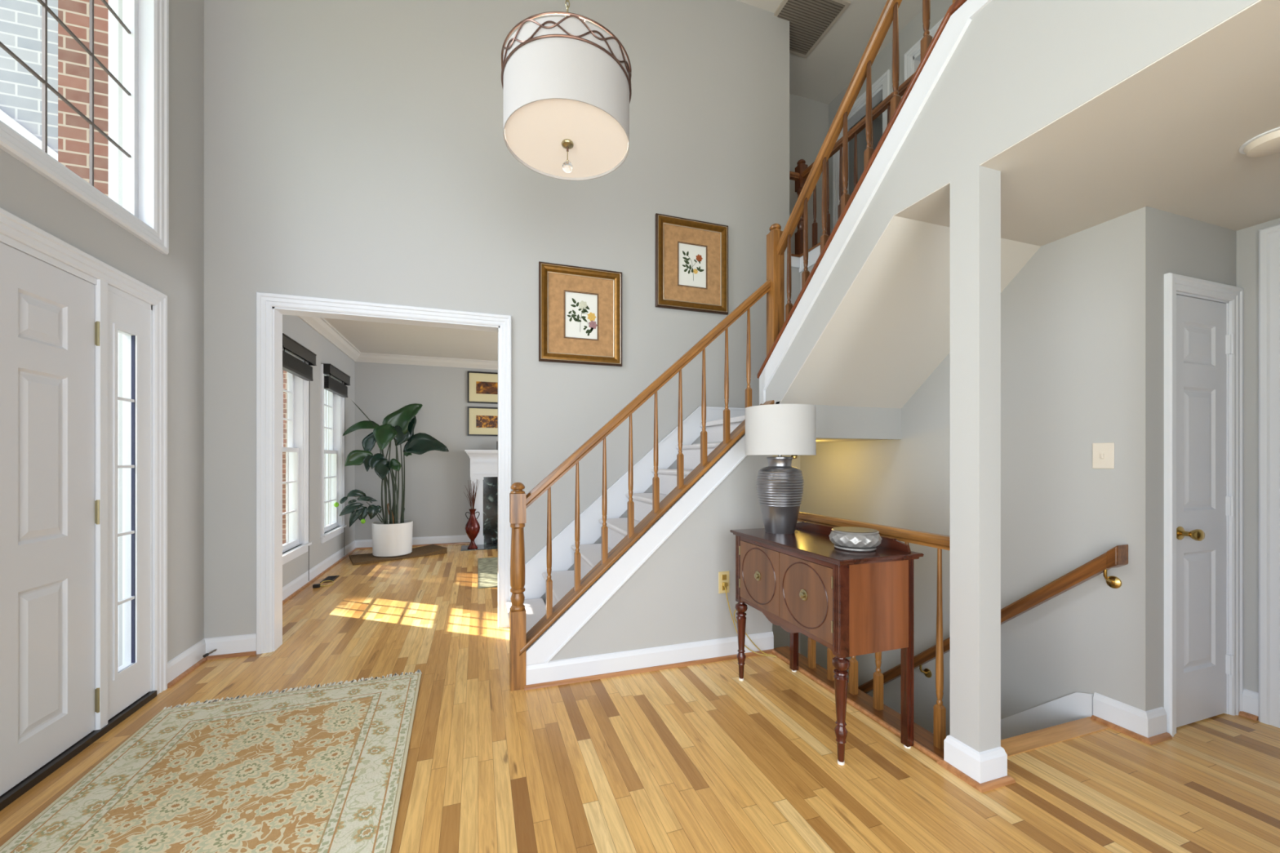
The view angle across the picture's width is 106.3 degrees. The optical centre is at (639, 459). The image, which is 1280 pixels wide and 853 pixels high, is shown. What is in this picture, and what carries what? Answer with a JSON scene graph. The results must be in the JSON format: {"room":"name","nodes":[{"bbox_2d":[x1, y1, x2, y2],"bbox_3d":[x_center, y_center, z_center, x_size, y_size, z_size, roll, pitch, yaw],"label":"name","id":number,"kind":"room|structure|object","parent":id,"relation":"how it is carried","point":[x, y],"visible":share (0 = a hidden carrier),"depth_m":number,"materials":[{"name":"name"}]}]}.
{"room":"entrance hall","nodes":[
{"label":"entrance hall","id":0,"kind":"room"},
{"bbox_2d":[0,0,355,666],"bbox_3d":[-2.596,-1.430,2.253,0.140,5.420,9.930,0,0,-19],"label":"wall","id":1,"kind":"structure","parent":0,"point":[25,193],"depth_m":2.87,"materials":[{"name":"grey paint"}]},
{"bbox_2d":[0,690,156,811],"bbox_3d":[-2.425,1.265,1.778,0.162,0.030,1.680,0,0,-19],"label":"threshold","id":2,"kind":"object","parent":1,"relation":"attached to","point":[15,793],"depth_m":2.04,"materials":[{"name":"brown metal"}]},
{"bbox_2d":[0,207,167,694],"bbox_3d":[-2.411,0.180,1.775,0.146,2.199,1.873,0,0,-19],"label":"door frame","id":3,"kind":"structure","parent":1,"relation":"in","point":[15,233],"depth_m":2.60,"materials":[{"name":"white paint"}]},
{"bbox_2d":[0,242,99,795],"bbox_3d":[-2.352,0.220,1.800,0.123,2.050,0.941,0,0,-19],"label":"door","id":4,"kind":"structure","parent":3,"relation":"attached to","point":[50,333],"depth_m":1.96,"materials":[{"name":"white paint"}]},
{"bbox_2d":[93,279,151,730],"bbox_3d":[-2.617,0.207,2.395,0.112,2.085,0.399,0,0,-19],"label":"window","id":5,"kind":"structure","parent":3,"relation":"attached to","point":[122,686],"depth_m":2.42,"materials":[{"name":"white paint"}]},
{"bbox_2d":[0,0,168,254],"bbox_3d":[-2.416,-2.092,1.801,0.152,1.889,1.826,0,0,-19],"label":"window","id":6,"kind":"structure","parent":1,"relation":"in","point":[144,213],"depth_m":2.54,"materials":[{"name":"white paint"}]},
{"bbox_2d":[108,0,119,667],"bbox_3d":[-3.097,-1.145,3.034,0.310,5.550,0.170,0,0,-19],"label":"trim","id":7,"kind":"structure","parent":1,"relation":"attached to","point":[113,21],"depth_m":2.91,"materials":[{"name":"white paint"}]},
{"bbox_2d":[203,648,217,657],"bbox_3d":[-2.723,1.225,3.044,0.018,0.018,0.107,0,0,-10],"label":"door stop","id":8,"kind":"object","parent":1,"relation":"attached to","point":[215,650],"visible":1,"depth_m":3.02,"materials":[{"name":"grey metal"}]},
{"bbox_2d":[167,633,256,683],"bbox_3d":[-2.599,1.215,2.928,0.286,0.130,0.430,0,0,-19],"label":"baseboard","id":9,"kind":"structure","parent":1,"relation":"attached to","point":[189,657],"depth_m":3.08,"materials":[{"name":"white paint"}]},
{"bbox_2d":[167,650,256,688],"bbox_3d":[-2.589,1.270,2.923,0.270,0.020,0.414,0,0,-19],"label":"trim","id":10,"kind":"structure","parent":1,"relation":"attached to","point":[202,660],"depth_m":3.04,"materials":[{"name":"brown wood"}]},
{"bbox_2d":[282,347,311,564],"bbox_3d":[-3.312,-0.067,4.476,0.165,2.014,0.940,0,0,-19],"label":"window","id":11,"kind":"structure","parent":1,"relation":"in","point":[296,482],"depth_m":4.79,"materials":[{"name":"white paint"}]},
{"bbox_2d":[282,333,316,581],"bbox_3d":[-3.236,0.085,4.524,0.090,2.330,0.923,0,0,-19],"label":"window blind","id":12,"kind":"object","parent":11,"relation":"attached to","point":[292,365],"visible":0.72,"depth_m":4.52,"materials":[{"name":"black fabric"}]},
{"bbox_2d":[320,364,346,543],"bbox_3d":[-3.756,-0.067,5.793,0.165,2.014,0.940,0,0,-19],"label":"window","id":13,"kind":"structure","parent":1,"relation":"in","point":[335,451],"depth_m":6.08,"materials":[{"name":"white paint"}]},
{"bbox_2d":[321,363,350,463],"bbox_3d":[-3.678,0.085,5.835,0.090,2.330,0.928,0,0,-19],"label":"window blind","id":14,"kind":"object","parent":13,"relation":"attached to","point":[331,384],"visible":1,"depth_m":5.73,"materials":[{"name":"black fabric"}]},
{"bbox_2d":[282,534,470,600],"bbox_3d":[-2.716,1.215,5.284,1.570,0.130,3.850,0,0,-19],"label":"baseboard","id":15,"kind":"structure","parent":1,"relation":"attached to","point":[291,588],"depth_m":6.18,"materials":[{"name":"white paint"}]},
{"bbox_2d":[282,542,470,604],"bbox_3d":[-2.707,1.270,5.279,1.554,0.020,3.834,0,0,-19],"label":"trim","id":16,"kind":"structure","parent":1,"relation":"attached to","point":[305,585],"depth_m":5.73,"materials":[{"name":"brown wood"}]},
{"bbox_2d":[323,317,497,360],"bbox_3d":[-1.011,-1.600,5.859,5.170,0.160,3.850,0,0,-19],"label":"ceiling","id":17,"kind":"structure","parent":0,"point":[366,336],"depth_m":6.14,"materials":[{"name":"white paint"}]},
{"bbox_2d":[355,361,497,540],"bbox_3d":[-1.599,-0.170,7.761,5.270,2.900,0.130,0,0,-19],"label":"wall","id":18,"kind":"structure","parent":0,"point":[437,503],"depth_m":7.16,"materials":[{"name":"grey paint"}]},
{"bbox_2d":[297,315,497,369],"bbox_3d":[-1.011,-1.460,5.859,5.170,0.120,3.850,0,0,-19],"label":"crown molding","id":19,"kind":"structure","parent":18,"relation":"attached to","point":[320,325],"depth_m":6.92,"materials":[{"name":"white paint"}]},
{"bbox_2d":[467,371,497,404],"bbox_3d":[-2.362,-1.109,7.419,0.573,0.482,0.022,0,0,-19],"label":"framed photo","id":20,"kind":"object","parent":18,"relation":"attached to","point":[482,387],"visible":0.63,"depth_m":7.40,"materials":[{"name":"black"}]},
{"bbox_2d":[475,381,497,394],"bbox_3d":[-2.362,-1.107,7.419,0.323,0.187,0.002,0,0,-19],"label":"print","id":21,"kind":"object","parent":20,"relation":"attached to","point":[482,387],"depth_m":7.42,"materials":[{"name":"brown paper"}]},
{"bbox_2d":[467,406,497,435],"bbox_3d":[-2.362,-0.588,7.419,0.573,0.445,0.022,0,0,-19],"label":"framed photo","id":22,"kind":"object","parent":18,"relation":"attached to","point":[482,421],"visible":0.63,"depth_m":7.40,"materials":[{"name":"black"}]},
{"bbox_2d":[475,415,497,427],"bbox_3d":[-2.362,-0.586,7.419,0.323,0.187,0.002,0,0,-19],"label":"print","id":23,"kind":"object","parent":22,"relation":"attached to","point":[482,421],"depth_m":7.42},
{"bbox_2d":[204,0,799,653],"bbox_3d":[-0.616,-0.080,3.892,4.660,8.120,0.130,0,0,-19],"label":"wall","id":24,"kind":"structure","parent":0,"point":[355,150],"depth_m":3.60,"materials":[{"name":"grey paint"}]},
{"bbox_2d":[256,292,511,654],"bbox_3d":[-1.779,0.088,3.488,1.627,2.384,0.160,0,0,-19],"label":"doorway","id":25,"kind":"structure","parent":24,"relation":"in","point":[270,307],"depth_m":3.27,"materials":[{"name":"white paint"}]},
{"bbox_2d":[538,261,622,366],"bbox_3d":[-0.469,-1.157,3.851,0.676,0.774,0.034,0,0,-19],"label":"framed picture","id":26,"kind":"object","parent":24,"relation":"attached to","point":[580,308],"visible":1,"depth_m":3.85,"materials":[{"name":"brown"}]},
{"bbox_2d":[565,291,597,339],"bbox_3d":[-0.473,-1.157,3.864,0.262,0.362,0.003,0,0,-19],"label":"print","id":27,"kind":"object","parent":26,"relation":"attached to","point":[581,307],"depth_m":3.86,"materials":[{"name":"white paper"}]},
{"bbox_2d":[655,213,728,315],"bbox_3d":[0.459,-1.687,4.164,0.686,0.787,0.034,0,0,-19],"label":"framed picture","id":28,"kind":"object","parent":24,"relation":"attached to","point":[691,255],"visible":1,"depth_m":4.16,"materials":[{"name":"brown wood"}]},
{"bbox_2d":[679,243,706,288],"bbox_3d":[0.455,-1.687,4.177,0.262,0.362,0.003,0,0,-19],"label":"print","id":29,"kind":"object","parent":28,"relation":"attached to","point":[692,256],"depth_m":4.18,"materials":[{"name":"white paper"}]},
{"bbox_2d":[0,543,1279,852],"bbox_3d":[-0.031,1.405,3.119,5.555,0.250,9.930,0,0,-19],"label":"floor","id":30,"kind":"structure","parent":0,"point":[697,758],"depth_m":2.00,"materials":[{"name":"brown wood"}]},
{"bbox_2d":[0,669,422,852],"bbox_3d":[-1.532,1.275,1.763,1.212,0.008,2.019,0,0,-21],"label":"area rug","id":31,"kind":"object","parent":30,"relation":"on","point":[318,769],"visible":1,"depth_m":1.91,"materials":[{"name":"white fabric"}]},
{"bbox_2d":[312,580,333,587],"bbox_3d":[-3.205,1.262,4.872,0.104,0.034,0.218,0,0,13],"label":"power adapter","id":32,"kind":"object","parent":30,"relation":"on","point":[315,585],"visible":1,"depth_m":4.80,"materials":[{"name":"black plastic"}]},
{"bbox_2d":[320,575,339,582],"bbox_3d":[-3.313,1.275,5.130,0.110,0.010,0.280,0,0,-19],"label":"floor vent","id":33,"kind":"object","parent":30,"relation":"in","point":[332,578],"visible":0.88,"depth_m":5.14,"materials":[{"name":"brown metal"}]},
{"bbox_2d":[323,575,337,581],"bbox_3d":[-3.312,1.272,5.127,0.080,0.004,0.234,0,0,-19],"label":"grille","id":34,"kind":"object","parent":33,"relation":"attached to","point":[332,578],"depth_m":5.14,"materials":[{"name":"black metal"}]},
{"bbox_2d":[349,544,447,565],"bbox_3d":[-3.247,1.242,6.396,1.124,0.075,0.600,0,0,-42],"label":"mat","id":35,"kind":"object","parent":30,"relation":"on","point":[431,549],"visible":0.8,"depth_m":6.29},
{"bbox_2d":[333,401,448,556],"bbox_3d":[-3.255,0.236,6.371,1.351,2.024,0.513,0,0,-19],"label":"potted plant","id":36,"kind":"object","parent":35,"relation":"on","point":[393,537],"visible":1,"depth_m":6.25,"materials":[{"name":"green plant"}]},
{"bbox_2d":[460,449,497,551],"bbox_3d":[-1.671,0.568,7.333,1.980,1.425,0.625,0,0,-19],"label":"fireplace","id":37,"kind":"object","parent":30,"relation":"on","point":[483,463],"visible":0.27,"depth_m":7.20,"materials":[{"name":"white paint"}]},
{"bbox_2d":[465,508,479,549],"bbox_3d":[-2.395,0.988,6.865,0.204,0.560,0.204,0,0,-19],"label":"floor vase","id":38,"kind":"object","parent":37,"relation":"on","point":[472,526],"visible":1,"depth_m":6.82,"materials":[{"name":"ceramic"}]},
{"bbox_2d":[464,480,479,509],"bbox_3d":[-2.406,0.530,6.858,0.214,0.500,0.216,0,0,-19],"label":"twigs","id":39,"kind":"object","parent":38,"relation":"in","point":[472,504],"visible":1,"depth_m":6.86,"materials":[{"name":"brown"}]},
{"bbox_2d":[464,449,497,457],"bbox_3d":[-1.720,-0.083,7.477,1.890,0.125,0.320,0,0,-19],"label":"mantel shelf","id":40,"kind":"object","parent":37,"relation":"attached to","point":[471,453],"depth_m":7.13,"materials":[{"name":"white paint"}]},
{"bbox_2d":[478,557,497,588],"bbox_3d":[-1.083,1.273,5.714,1.600,0.012,1.480,0,0,-19],"label":"area rug","id":41,"kind":"object","parent":30,"relation":"on","point":[487,566],"visible":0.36,"depth_m":5.38,"materials":[{"name":"beige fabric"}]},
{"bbox_2d":[506,406,745,633],"bbox_3d":[0.600,-0.120,3.041,2.680,2.800,2.261,0,0,-19],"label":"staircase","id":42,"kind":"structure","parent":30,"relation":"on","point":[563,545],"depth_m":3.82,"materials":[{"name":"white wood"}]},
{"bbox_2d":[509,222,784,691],"bbox_3d":[0.108,-0.161,3.005,1.786,2.881,0.150,0,0,-19],"label":"stair railing","id":43,"kind":"object","parent":42,"relation":"on","point":[520,641],"visible":0.98,"depth_m":2.94,"materials":[{"name":"brown wood"}]},
{"bbox_2d":[729,521,924,765],"bbox_3d":[0.887,0.823,2.463,0.453,0.915,0.904,0,0,-19],"label":"console table","id":44,"kind":"object","parent":30,"relation":"on","point":[851,603],"visible":1,"depth_m":2.12,"materials":[{"name":"brown wood"}]},
{"bbox_2d":[722,404,816,657],"bbox_3d":[0.760,0.475,2.839,0.386,1.576,0.611,0,0,-19],"label":"table lamp","id":45,"kind":"object","parent":44,"relation":"on","point":[780,430],"visible":0.99,"depth_m":2.62,"materials":[{"name":"white fabric"}]},
{"bbox_2d":[828,526,882,551],"bbox_3d":[0.997,0.368,2.225,0.224,0.088,0.224,0,0,-19],"label":"decorative bowl","id":46,"kind":"object","parent":44,"relation":"on","point":[853,539],"visible":1,"depth_m":2.15,"materials":[{"name":"silver metal"}]},
{"bbox_2d":[772,511,950,761],"bbox_3d":[1.130,0.805,2.634,0.145,0.949,1.290,0,0,-19],"label":"guard railing","id":47,"kind":"object","parent":30,"relation":"on","point":[931,744],"visible":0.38,"depth_m":2.36,"materials":[{"name":"brown wood"}]},
{"bbox_2d":[1000,716,1110,756],"bbox_3d":[1.774,1.288,2.180,1.024,0.024,0.093,0,0,-19],"label":"trim","id":48,"kind":"structure","parent":30,"relation":"on","point":[1020,744],"depth_m":2.22,"materials":[{"name":"brown wood"}]},
{"bbox_2d":[525,433,772,661],"bbox_3d":[0.142,1.815,2.861,1.634,4.330,2.308,0,0,-19],"label":"wall","id":49,"kind":"structure","parent":0,"point":[673,597],"depth_m":3.02,"materials":[{"name":"grey paint"}]},
{"bbox_2d":[525,434,746,665],"bbox_3d":[0.115,0.399,2.942,1.634,1.502,0.017,0,0,-19],"label":"trim","id":50,"kind":"structure","parent":49,"relation":"attached to","point":[579,614],"depth_m":2.88,"materials":[{"name":"white paint"}]},
{"bbox_2d":[524,648,774,690],"bbox_3d":[0.126,1.270,2.929,1.621,0.020,0.018,0,0,-19],"label":"trim","id":51,"kind":"structure","parent":49,"relation":"attached to","point":[586,678],"depth_m":2.88,"materials":[{"name":"brown wood"}]},
{"bbox_2d":[525,631,773,684],"bbox_3d":[0.120,1.215,2.946,1.621,0.130,0.015,0,0,-19],"label":"baseboard","id":52,"kind":"structure","parent":49,"relation":"attached to","point":[579,667],"depth_m":2.90,"materials":[{"name":"white paint"}]},
{"bbox_2d":[718,571,729,593],"bbox_3d":[0.542,0.790,3.091,0.078,0.140,0.008,0,0,-19],"label":"wall outlet","id":53,"kind":"object","parent":49,"relation":"attached to","point":[723,576],"visible":1,"depth_m":3.09,"materials":[{"name":"gold"}]},
{"bbox_2d":[721,574,726,580],"bbox_3d":[0.542,0.757,3.088,0.034,0.035,0.004,0,0,-19],"label":"socket","id":54,"kind":"object","parent":53,"relation":"attached to","point":[723,576],"depth_m":3.09,"materials":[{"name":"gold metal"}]},
{"bbox_2d":[737,0,931,119],"bbox_3d":[1.277,-4.240,1.829,7.210,0.200,6.850,0,0,-19],"label":"ceiling","id":55,"kind":"structure","parent":0,"point":[832,64],"depth_m":4.84,"materials":[{"name":"white paint"}]},
{"bbox_2d":[501,0,631,180],"bbox_3d":[-0.329,-2.722,2.179,0.580,2.834,0.580,0,0,-21],"label":"pendant light","id":56,"kind":"object","parent":55,"relation":"hanging from","point":[566,82],"visible":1,"depth_m":1.99,"materials":[{"name":"grey fabric"}]},
{"bbox_2d":[504,98,627,177],"bbox_3d":[-0.329,-1.444,2.179,0.550,0.004,0.550,0,0,-19],"label":"diffuser","id":57,"kind":"object","parent":56,"relation":"attached to","point":[536,131],"depth_m":2.14,"materials":[{"name":"beige fabric"}]},
{"bbox_2d":[773,0,850,57],"bbox_3d":[1.525,-4.127,4.535,0.590,0.025,0.620,0,0,-19],"label":"ceiling vent","id":58,"kind":"object","parent":55,"relation":"in","point":[810,20],"visible":0.84,"depth_m":4.48,"materials":[{"name":"beige metal"}]},
{"bbox_2d":[789,93,882,253],"bbox_3d":[2.026,-2.920,5.258,3.400,2.440,0.770,0,0,-19],"label":"wall","id":59,"kind":"structure","parent":0,"point":[808,118],"depth_m":5.52,"materials":[{"name":"grey paint"}]},
{"bbox_2d":[776,401,901,439],"bbox_3d":[1.391,-0.263,3.317,1.024,0.234,0.044,0,0,-19],"label":"wall","id":60,"kind":"structure","parent":0,"point":[832,421],"depth_m":3.34,"materials":[{"name":"grey paint"}]},
{"bbox_2d":[816,438,885,443],"bbox_3d":[1.208,-0.215,3.858,1.024,0.130,1.100,0,0,-19],"label":"ceiling","id":61,"kind":"structure","parent":0,"point":[818,440],"depth_m":3.74,"materials":[{"name":"white paint"}]},
{"bbox_2d":[828,0,952,234],"bbox_3d":[3.910,-2.920,2.754,1.430,2.440,6.720,0,0,-19],"label":"wall","id":62,"kind":"structure","parent":0,"point":[913,32],"depth_m":4.74,"materials":[{"name":"grey paint"}]},
{"bbox_2d":[832,69,889,229],"bbox_3d":[2.398,-2.782,5.146,0.146,2.164,0.788,0,0,-19],"label":"door","id":63,"kind":"structure","parent":62,"relation":"in","point":[881,87],"depth_m":5.19,"materials":[{"name":"white paint"}]},
{"bbox_2d":[903,16,944,81],"bbox_3d":[2.741,-2.782,4.128,0.146,2.164,0.998,0,0,-19],"label":"door","id":64,"kind":"structure","parent":62,"relation":"in","point":[912,58],"depth_m":4.50,"materials":[{"name":"white paint"}]},
{"bbox_2d":[800,218,1115,737],"bbox_3d":[2.500,1.105,1.804,0.110,5.750,5.820,0,0,-19],"label":"wall","id":65,"kind":"structure","parent":0,"point":[1058,312],"depth_m":2.63,"materials":[{"name":"grey paint"}]},
{"bbox_2d":[791,244,820,272],"bbox_3d":[2.422,-1.837,1.846,0.230,0.135,5.950,0,0,-19],"label":"trim","id":66,"kind":"structure","parent":65,"relation":"on","point":[796,262],"depth_m":4.41,"materials":[{"name":"white paint"}]},
{"bbox_2d":[789,72,915,257],"bbox_3d":[2.187,-2.377,2.284,0.405,0.993,4.930,0,0,-19],"label":"guard railing","id":67,"kind":"object","parent":66,"relation":"on","point":[801,174],"visible":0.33,"depth_m":4.24,"materials":[{"name":"brown wood"}]},
{"bbox_2d":[857,544,1128,693],"bbox_3d":[1.881,1.421,3.325,0.091,2.047,2.302,0,0,-19],"label":"wall handrail","id":68,"kind":"object","parent":65,"relation":"attached to","point":[1117,556],"visible":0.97,"depth_m":2.48,"materials":[{"name":"brown wood"}]},
{"bbox_2d":[1000,692,1093,739],"bbox_3d":[1.876,2.322,3.458,0.014,2.325,2.285,0,0,-19],"label":"baseboard","id":69,"kind":"structure","parent":65,"relation":"attached to","point":[1077,705],"depth_m":2.55,"materials":[{"name":"white paint"}]},
{"bbox_2d":[1092,442,1114,468],"bbox_3d":[2.253,-0.019,2.338,0.016,0.126,0.086,0,0,-19],"label":"light switch","id":70,"kind":"object","parent":65,"relation":"attached to","point":[1103,454],"visible":1,"depth_m":2.33,"materials":[{"name":"beige plastic"}]},
{"bbox_2d":[1093,692,1166,737],"bbox_3d":[2.336,1.215,2.294,0.143,0.130,0.205,0,0,-19],"label":"baseboard","id":71,"kind":"structure","parent":65,"relation":"attached to","point":[1149,723],"depth_m":2.23,"materials":[{"name":"white paint"}]},
{"bbox_2d":[1090,715,1172,745],"bbox_3d":[2.330,1.270,2.282,0.162,0.020,0.224,0,0,-19],"label":"trim","id":72,"kind":"structure","parent":65,"relation":"attached to","point":[1165,736],"depth_m":2.21,"materials":[{"name":"brown wood"}]},
{"bbox_2d":[950,164,1000,752],"bbox_3d":[1.370,0.060,1.964,0.119,2.440,0.124,0,0,-19],"label":"wall pillar","id":73,"kind":"structure","parent":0,"point":[975,194],"depth_m":1.92,"materials":[{"name":"grey paint"}]},
{"bbox_2d":[943,734,1007,783],"bbox_3d":[1.370,1.215,1.964,0.149,0.130,0.154,0,0,-19],"label":"baseboard","id":74,"kind":"structure","parent":73,"relation":"attached to","point":[988,765],"depth_m":1.91,"materials":[{"name":"white paint"}]},
{"bbox_2d":[936,759,1015,792],"bbox_3d":[1.370,1.270,1.964,0.187,0.020,0.192,0,0,-19],"label":"trim","id":75,"kind":"structure","parent":73,"relation":"attached to","point":[1005,780],"depth_m":1.89,"materials":[{"name":"brown wood"}]},
{"bbox_2d":[765,0,1258,404],"bbox_3d":[1.678,-1.101,1.042,0.114,1.494,4.901,0,0,-19],"label":"wall","id":76,"kind":"structure","parent":0,"point":[1018,67],"depth_m":1.78,"materials":[{"name":"grey paint"}]},
{"bbox_2d":[757,0,967,378],"bbox_3d":[1.325,-1.794,2.091,0.160,2.453,2.715,0,0,-19],"label":"stair railing","id":77,"kind":"object","parent":76,"relation":"on","point":[890,11],"visible":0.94,"depth_m":2.59,"materials":[{"name":"brown wood"}]},
{"bbox_2d":[759,0,991,404],"bbox_3d":[1.616,-1.099,1.020,0.018,1.478,4.901,0,0,-19],"label":"trim","id":78,"kind":"structure","parent":76,"relation":"attached to","point":[959,21],"depth_m":2.34,"materials":[{"name":"white paint"}]},
{"bbox_2d":[780,0,1279,408],"bbox_3d":[2.551,-0.931,1.217,1.877,1.127,4.676,0,0,-19],"label":"ceiling","id":79,"kind":"structure","parent":0,"point":[1168,136],"depth_m":2.05,"materials":[{"name":"white paint"}]},
{"bbox_2d":[1239,126,1279,157],"bbox_3d":[2.290,-1.140,1.722,0.176,0.038,0.176,0,0,-19],"label":"ceiling light","id":80,"kind":"object","parent":79,"relation":"attached to","point":[1268,143],"visible":1,"depth_m":1.73,"materials":[{"name":"white glass"}]},
{"bbox_2d":[1115,206,1236,711],"bbox_3d":[2.580,0.060,2.575,0.755,2.440,0.550,0,0,-19],"label":"wall","id":81,"kind":"structure","parent":0,"point":[1151,243],"depth_m":2.23,"materials":[{"name":"grey paint"}]},
{"bbox_2d":[1164,272,1243,737],"bbox_3d":[2.721,0.208,2.376,0.614,2.145,0.136,0,0,-19],"label":"door frame","id":82,"kind":"structure","parent":81,"relation":"in","point":[1175,284],"depth_m":2.40,"materials":[{"name":"white paint"}]},
{"bbox_2d":[1176,294,1234,727],"bbox_3d":[2.746,0.244,2.325,0.480,2.055,0.120,0,0,-19],"label":"door","id":83,"kind":"structure","parent":81,"relation":"in","point":[1203,344],"depth_m":2.35,"materials":[{"name":"white paint"}]},
{"bbox_2d":[1236,217,1279,693],"bbox_3d":[3.599,0.060,0.924,0.120,2.440,3.450,0,0,-19],"label":"wall","id":84,"kind":"structure","parent":0,"point":[1247,238],"depth_m":2.39,"materials":[{"name":"grey paint"}]},
{"bbox_2d":[1238,711,1258,720],"bbox_3d":[3.014,1.270,2.390,0.018,0.020,0.078,0,0,-19],"label":"trim","id":85,"kind":"structure","parent":84,"relation":"attached to","point":[1242,713],"depth_m":2.38,"materials":[{"name":"brown wood"}]},
{"bbox_2d":[1242,688,1258,715],"bbox_3d":[3.031,1.215,2.395,0.015,0.130,0.078,0,0,-19],"label":"baseboard","id":86,"kind":"structure","parent":84,"relation":"attached to","point":[1250,698],"depth_m":2.38,"materials":[{"name":"white paint"}]},
{"bbox_2d":[1258,223,1279,728],"bbox_3d":[3.239,0.078,1.752,0.031,2.404,1.268,0,0,-19],"label":"door frame","id":87,"kind":"structure","parent":84,"relation":"in","point":[1269,237],"depth_m":2.32,"materials":[{"name":"white paint"}]},
{"label":"outside","id":88,"kind":"structure","parent":0,"visible":0},
{"bbox_3d":[-32.556,1.680,-0.428,58.030,0.100,100.000,0,0,-19],"label":"lawn","id":89,"kind":"structure","parent":88,"visible":0},
{"bbox_2d":[0,0,57,153],"bbox_3d":[-4.454,-1.345,2.941,1.840,5.950,0.180,0,0,-19],"label":"brick wall","id":90,"kind":"structure","parent":89,"relation":"on","point":[20,20],"depth_m":3.04,"materials":[{"name":"white brick"}]},
{"bbox_2d":[0,109,57,160],"bbox_3d":[-4.429,-2.530,2.838,1.820,1.580,0.030,0,0,-19],"label":"trim","id":91,"kind":"structure","parent":90,"relation":"attached to","point":[4,117],"depth_m":3.01,"materials":[{"name":"white paint"}]},
{"bbox_2d":[57,0,108,196],"bbox_3d":[-3.385,-1.145,3.027,0.240,5.550,0.300,0,0,-19],"label":"brick wall","id":92,"kind":"structure","parent":89,"relation":"on","point":[73,61],"depth_m":2.88,"materials":[{"name":"red brick"}]},
{"bbox_2d":[282,370,286,544],"bbox_3d":[-5.276,-0.545,7.507,0.600,4.350,0.400,0,0,-19],"label":"brick wing","id":93,"kind":"object","parent":89,"relation":"on","point":[284,371],"depth_m":7.26},
{"bbox_2d":[324,389,328,525],"bbox_3d":[-4.736,-0.545,7.611,0.490,4.350,0.350,0,0,-19],"label":"trim","id":94,"kind":"structure","parent":93,"relation":"attached to","point":[326,455],"depth_m":7.40,"materials":[{"name":"white paint"}]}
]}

